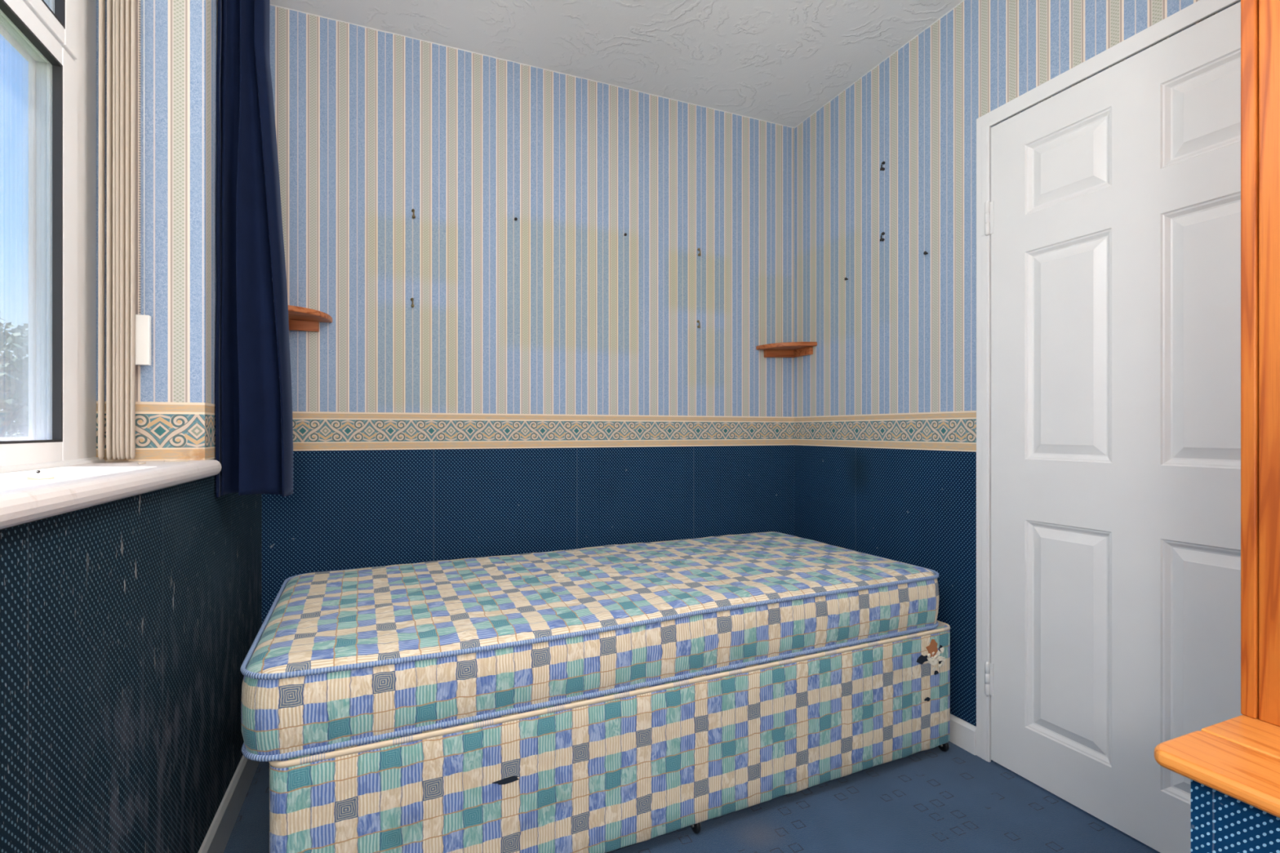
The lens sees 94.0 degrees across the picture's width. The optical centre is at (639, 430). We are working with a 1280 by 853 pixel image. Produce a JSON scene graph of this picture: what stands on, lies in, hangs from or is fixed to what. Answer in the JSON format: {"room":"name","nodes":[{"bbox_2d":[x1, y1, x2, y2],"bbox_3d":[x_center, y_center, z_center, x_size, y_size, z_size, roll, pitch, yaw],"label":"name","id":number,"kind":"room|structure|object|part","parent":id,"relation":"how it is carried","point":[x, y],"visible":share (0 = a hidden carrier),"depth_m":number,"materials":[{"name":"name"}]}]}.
{"room":"bedroom","nodes":[
{"label":"bedroom","id":0,"kind":"room"},
{"bbox_2d":[0,0,262,852],"bbox_3d":[-0.831,-0.188,0.575,0.300,2.455,2.900,0,0,-23],"label":"wall","id":1,"kind":"structure","parent":0,"point":[129,626],"depth_m":1.20,"materials":[{"name":"paper"}]},
{"bbox_2d":[0,0,221,529],"bbox_3d":[-0.907,-0.607,0.853,0.283,1.425,1.070,0,0,-23],"label":"window","id":2,"kind":"structure","parent":1,"relation":"in","point":[48,47],"depth_m":1.12,"materials":[{"name":"white plastic"}]},
{"bbox_3d":[-0.992,-0.341,0.817,0.004,0.728,0.714,0,0,-23],"label":"pane","id":3,"kind":"part","parent":2,"relation":"part of","materials":[{"name":"clear glass"}]},
{"bbox_3d":[-0.999,-0.340,0.814,0.048,0.802,0.834,0,0,-23],"label":"casement sash","id":4,"kind":"part","parent":2,"relation":"part of","materials":[{"name":"white plastic"}]},
{"bbox_2d":[27,476,54,479],"bbox_3d":[-0.831,0.066,0.829,0.026,0.004,0.009,0,0,-42],"label":"flake","id":5,"kind":"object","parent":2,"relation":"on","point":[48,477],"visible":1,"depth_m":0.83,"materials":[{"name":"beige"}]},
{"bbox_3d":[-0.992,-1.002,0.817,0.004,0.447,0.732,0,0,-23],"label":"pane","id":6,"kind":"part","parent":2,"relation":"part of","materials":[{"name":"clear glass"}]},
{"bbox_3d":[-0.999,-1.009,0.814,0.048,0.520,0.834,0,0,-23],"label":"fanlight sash","id":7,"kind":"part","parent":2,"relation":"part of","materials":[{"name":"white plastic"}]},
{"bbox_3d":[-1.010,-0.626,0.810,0.060,1.387,1.030,0,0,-23],"label":"frame","id":8,"kind":"part","parent":2,"relation":"part of","materials":[{"name":"white plastic"}]},
{"bbox_3d":[-0.902,0.087,0.854,0.273,0.037,1.070,0,0,-23],"label":"sill","id":9,"kind":"part","parent":2,"relation":"part of","materials":[{"name":"paint"}]},
{"bbox_2d":[97,0,151,459],"bbox_3d":[-0.930,-0.629,0.848,0.089,1.381,0.999,0,0,-23],"label":"vertical blind","id":10,"kind":"object","parent":2,"relation":"attached to","point":[128,334],"visible":1,"depth_m":1.25,"materials":[{"name":"beige fabric"}]},
{"bbox_3d":[-1.087,-0.762,1.303,0.011,1.026,0.004,0,0,-33],"label":"bead chain","id":11,"kind":"part","parent":10,"relation":"part of","materials":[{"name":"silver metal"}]},
{"bbox_2d":[164,460,188,462],"bbox_3d":[-1.008,0.066,1.298,0.044,0.004,0.011,0,0,-26],"label":"flake","id":12,"kind":"object","parent":2,"relation":"on","point":[164,460],"visible":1,"depth_m":1.29,"materials":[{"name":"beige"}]},
{"bbox_2d":[198,755,259,852],"bbox_3d":[-0.686,0.987,0.635,0.014,0.106,2.900,0,0,-23],"label":"baseboard","id":13,"kind":"structure","parent":1,"relation":"attached to","point":[217,837],"depth_m":1.53,"materials":[{"name":"white paint"}]},
{"bbox_3d":[-0.748,-1.267,0.843,0.057,0.030,1.630,0,0,-23],"label":"rail","id":14,"kind":"object","parent":1,"relation":"attached to","visible":0},
{"bbox_2d":[215,0,293,497],"bbox_3d":[-0.994,-0.539,1.560,0.153,1.413,0.237,0,0,-23],"label":"curtain","id":15,"kind":"object","parent":14,"relation":"hanging from","point":[254,421],"visible":1,"depth_m":1.49,"materials":[{"name":"blue fabric"}]},
{"bbox_2d":[262,4,794,634],"bbox_3d":[-0.376,-0.188,2.389,2.532,2.455,0.100,0,0,-23],"label":"wall","id":16,"kind":"structure","parent":0,"point":[551,381],"depth_m":2.29,"materials":[{"name":"paper"}]},
{"bbox_2d":[288,305,332,332],"bbox_3d":[-1.114,-0.361,1.919,0.208,0.052,0.200,0,0,-23],"label":"corner shelf","id":17,"kind":"object","parent":16,"relation":"attached to","point":[300,318],"visible":0.45,"depth_m":1.99,"materials":[{"name":"brown wood"}]},
{"bbox_2d":[410,297,413,307],"bbox_3d":[-0.816,-0.458,2.140,0.012,0.037,0.021,0,0,-23],"label":"hook","id":18,"kind":"object","parent":16,"relation":"attached to","point":[411,299],"visible":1,"depth_m":2.14,"materials":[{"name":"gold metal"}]},
{"bbox_2d":[411,208,415,218],"bbox_3d":[-0.812,-0.778,2.142,0.012,0.037,0.021,0,0,-23],"label":"hook","id":19,"kind":"object","parent":16,"relation":"attached to","point":[412,210],"visible":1,"depth_m":2.14,"materials":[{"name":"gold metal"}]},
{"bbox_2d":[755,342,817,357],"bbox_3d":[0.655,-0.362,2.672,0.214,0.059,0.165,0,0,-23],"label":"corner shelf","id":20,"kind":"object","parent":16,"relation":"attached to","point":[785,349],"visible":1,"depth_m":2.69,"materials":[{"name":"brown wood"}]},
{"bbox_2d":[270,0,963,127],"bbox_3d":[0.200,-1.465,1.003,2.532,0.100,3.100,0,0,-23],"label":"ceiling","id":21,"kind":"structure","parent":0,"point":[776,61],"depth_m":2.15,"materials":[{"name":"white paint"}]},
{"bbox_2d":[223,741,1159,852],"bbox_3d":[0.200,1.100,1.003,2.532,0.120,3.100,0,0,-23],"label":"floor","id":22,"kind":"structure","parent":0,"point":[934,800],"depth_m":1.59,"materials":[{"name":"blue carpet"}]},
{"bbox_2d":[268,620,950,852],"bbox_3d":[-0.029,0.836,1.926,1.902,0.408,0.895,0,0,-25],"label":"base","id":23,"kind":"object","parent":22,"relation":"on","point":[609,773],"visible":0.54,"depth_m":1.44,"materials":[{"name":"fabric"}]},
{"bbox_2d":[240,531,939,761],"bbox_3d":[-0.066,0.534,1.915,1.939,0.197,0.900,0,0,-25],"label":"mattress","id":24,"kind":"object","parent":23,"relation":"on","point":[349,657],"visible":1,"depth_m":1.50,"materials":[{"name":"fabric"}]},
{"bbox_2d":[794,0,1240,761],"bbox_3d":[1.323,-0.188,1.470,0.100,2.455,2.900,0,0,-23],"label":"wall","id":25,"kind":"structure","parent":0,"point":[885,398],"depth_m":2.17,"materials":[{"name":"paper"}]},
{"bbox_2d":[880,161,884,170],"bbox_3d":[0.922,-1.008,2.277,0.021,0.037,0.012,0,0,-23],"label":"hook","id":26,"kind":"object","parent":25,"relation":"attached to","point":[882,168],"visible":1,"depth_m":2.28,"materials":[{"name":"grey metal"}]},
{"bbox_2d":[880,231,884,241],"bbox_3d":[0.921,-0.739,2.279,0.021,0.037,0.012,0,0,-23],"label":"hook","id":27,"kind":"object","parent":25,"relation":"attached to","point":[882,233],"visible":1,"depth_m":2.28,"materials":[{"name":"grey metal"}]},
{"bbox_2d":[949,713,976,755],"bbox_3d":[0.898,0.996,2.343,0.014,0.088,0.933,0,0,-23],"label":"baseboard","id":28,"kind":"structure","parent":25,"relation":"attached to","point":[962,734],"depth_m":1.95,"materials":[{"name":"white paint"}]},
{"bbox_2d":[976,0,1242,852],"bbox_3d":[1.240,0.021,1.502,0.092,2.037,0.882,0,0,-23],"label":"door","id":29,"kind":"structure","parent":25,"relation":"in","point":[1108,206],"depth_m":1.56,"materials":[{"name":"white paint"}]},
{"bbox_2d":[1191,779,1279,852],"bbox_3d":[1.286,0.748,0.457,0.742,0.584,1.058,0,0,-23],"label":"wall","id":30,"kind":"structure","parent":0,"point":[1221,823],"depth_m":0.77,"materials":[{"name":"paper"}]},
{"bbox_2d":[1154,715,1279,817],"bbox_3d":[1.258,0.444,0.465,0.766,0.023,1.092,0,0,-23],"label":"ledge","id":31,"kind":"object","parent":30,"relation":"on","point":[1237,757],"visible":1,"depth_m":0.79,"materials":[{"name":"orange wood"}]},
{"bbox_2d":[1240,0,1279,726],"bbox_3d":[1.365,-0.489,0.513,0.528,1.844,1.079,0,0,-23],"label":"wooden post","id":32,"kind":"object","parent":31,"relation":"on","point":[1260,19],"visible":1,"depth_m":0.89,"materials":[{"name":"orange wood"}]},
{"bbox_3d":[1.135,-0.489,0.407,0.018,1.844,1.059,0,0,-23],"label":"panel","id":33,"kind":"part","parent":32,"relation":"part of","materials":[{"name":"brown wood"}]}
]}

